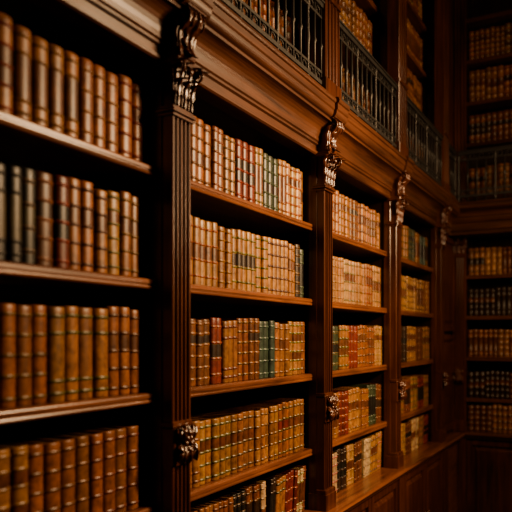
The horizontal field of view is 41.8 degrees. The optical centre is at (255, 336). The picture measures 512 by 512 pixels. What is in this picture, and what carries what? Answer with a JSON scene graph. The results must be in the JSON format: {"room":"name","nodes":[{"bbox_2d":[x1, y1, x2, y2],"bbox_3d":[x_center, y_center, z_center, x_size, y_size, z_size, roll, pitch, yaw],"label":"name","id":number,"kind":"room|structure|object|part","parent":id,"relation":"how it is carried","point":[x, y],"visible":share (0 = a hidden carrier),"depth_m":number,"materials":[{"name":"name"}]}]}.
{"room":"library","nodes":[
{"label":"library","id":0,"kind":"room"},
{"bbox_2d":[452,1,453,334],"bbox_3d":[3.510,-0.850,5.411,4.198,5.300,0.100,0,0,29],"label":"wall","id":1,"kind":"structure","parent":0,"point":[453,1],"depth_m":6.26,"materials":[{"name":"brown wood"}]},
{"bbox_3d":[1.581,1.850,1.861,4.398,0.100,8.180,0,0,29],"label":"floor","id":2,"kind":"structure","parent":0,"visible":0},
{"bbox_2d":[0,0,464,511],"bbox_3d":[0.076,0.335,3.023,0.444,2.931,6.775,0,0,29],"label":"built-in bookcase","id":3,"kind":"object","parent":2,"relation":"on","point":[201,59],"visible":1,"depth_m":2.58,"materials":[{"name":"brown wood"}]},
{"bbox_2d":[0,12,143,511],"bbox_3d":[-0.678,0.014,1.703,0.183,1.630,1.064,0,0,29],"label":"books","id":4,"kind":"object","parent":3,"relation":"on","point":[49,354],"visible":0.94,"depth_m":1.84,"materials":[{"name":"brown leather"}]},
{"bbox_3d":[0.188,-1.002,2.966,0.194,0.259,6.768,0,0,29],"label":"cornice","id":5,"kind":"part","parent":3,"relation":"part of","materials":[{"name":"brown wood"}]},
{"bbox_2d":[191,115,305,511],"bbox_3d":[-0.095,0.018,2.776,0.182,1.623,1.111,0,0,29],"label":"books","id":6,"kind":"object","parent":3,"relation":"on","point":[234,439],"visible":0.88,"depth_m":2.72,"materials":[{"name":"beige leather"}]},
{"bbox_2d":[220,0,341,99],"bbox_3d":[0.084,-2.164,2.720,0.086,2.072,1.260,0,0,29],"label":"gallery railing","id":7,"kind":"object","parent":3,"relation":"on","point":[324,63],"depth_m":3.03,"materials":[{"name":"black metal"}]},
{"bbox_2d":[332,189,381,492],"bbox_3d":[0.477,0.022,3.829,0.183,1.616,1.037,0,0,29],"label":"books","id":8,"kind":"object","parent":3,"relation":"on","point":[353,346],"visible":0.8,"depth_m":3.83,"materials":[{"name":"beige leather"}]},
{"bbox_2d":[271,0,452,186],"bbox_3d":[0.023,-2.145,3.050,0.325,2.110,6.758,0,0,29],"label":"bookcase","id":9,"kind":"object","parent":3,"relation":"on","point":[376,11],"visible":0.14,"depth_m":5.09,"materials":[{"name":"brown wood"}]},
{"bbox_2d":[233,0,290,52],"bbox_3d":[-0.137,-2.000,2.802,0.182,1.498,1.118,0,0,29],"label":"books","id":10,"kind":"object","parent":9,"relation":"in","point":[253,2],"visible":0.13,"depth_m":3.02,"materials":[{"name":"brown leather"}]},
{"bbox_2d":[339,0,373,119],"bbox_3d":[0.433,-1.993,3.850,0.183,1.485,1.034,0,0,29],"label":"books","id":11,"kind":"object","parent":9,"relation":"in","point":[353,17],"visible":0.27,"depth_m":3.99,"materials":[{"name":"brown leather"}]},
{"bbox_2d":[407,0,422,160],"bbox_3d":[1.004,-1.994,4.901,0.182,1.486,1.085,0,0,29],"label":"books","id":12,"kind":"object","parent":9,"relation":"in","point":[414,43],"visible":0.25,"depth_m":5.12,"materials":[{"name":"brown leather"}]},
{"bbox_3d":[1.594,-2.119,5.689,0.035,1.962,0.600,0,0,29],"label":"corner panel","id":13,"kind":"part","parent":9,"relation":"part of","materials":[{"name":"brown wood"}]},
{"bbox_2d":[339,0,408,156],"bbox_3d":[0.658,-2.164,3.777,0.086,2.072,1.195,0,0,29],"label":"gallery railing","id":14,"kind":"object","parent":3,"relation":"on","point":[394,81],"depth_m":4.00,"materials":[{"name":"black metal"}]},
{"bbox_2d":[401,226,429,455],"bbox_3d":[1.043,0.022,4.871,0.183,1.615,1.069,0,0,29],"label":"books","id":15,"kind":"object","parent":3,"relation":"on","point":[415,343],"visible":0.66,"depth_m":4.93,"materials":[{"name":"brown leather"}]},
{"bbox_2d":[407,0,449,192],"bbox_3d":[1.223,-2.164,4.818,0.086,2.072,1.225,0,0,29],"label":"gallery railing","id":16,"kind":"object","parent":3,"relation":"on","point":[439,153],"depth_m":5.18,"materials":[{"name":"black metal"}]},
{"bbox_2d":[449,143,457,198],"bbox_3d":[1.593,-1.342,5.484,0.044,0.428,0.348,0,0,29],"label":"gallery railing","id":17,"kind":"object","parent":3,"relation":"on","point":[452,152],"depth_m":5.55,"materials":[{"name":"black metal"}]},
{"bbox_2d":[450,197,511,511],"bbox_3d":[3.377,0.336,5.053,3.753,2.928,0.655,0,0,29],"label":"built-in bookcase","id":18,"kind":"object","parent":2,"relation":"on","point":[484,459],"visible":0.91,"depth_m":5.82,"materials":[{"name":"brown wood"}]},
{"bbox_3d":[3.327,-1.000,4.938,3.728,0.256,0.405,0,0,29],"label":"cornice","id":19,"kind":"part","parent":18,"relation":"part of","materials":[{"name":"brown wood"}]},
{"bbox_2d":[453,0,511,201],"bbox_3d":[3.463,-2.145,5.197,3.737,2.110,0.320,0,0,29],"label":"bookcase","id":20,"kind":"object","parent":18,"relation":"on","point":[469,15],"visible":0.48,"depth_m":5.94,"materials":[{"name":"brown wood"}]},
{"bbox_2d":[469,23,511,194],"bbox_3d":[2.410,-1.990,5.792,1.080,1.478,0.182,0,0,29],"label":"books","id":21,"kind":"object","parent":20,"relation":"in","point":[489,82],"visible":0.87,"depth_m":5.89,"materials":[{"name":"brown leather"}]},
{"bbox_2d":[457,144,511,201],"bbox_3d":[3.276,-1.342,4.764,3.616,0.428,0.044,0,0,29],"label":"gallery railing","id":22,"kind":"object","parent":18,"relation":"on","point":[504,148],"visible":0.99,"depth_m":5.51,"materials":[{"name":"metal"}]},
{"bbox_2d":[468,247,511,432],"bbox_3d":[2.387,0.021,5.748,1.079,1.616,0.182,0,0,29],"label":"books","id":23,"kind":"object","parent":18,"relation":"on","point":[494,417],"visible":0.98,"depth_m":5.84,"materials":[{"name":"brown leather"}]}
]}

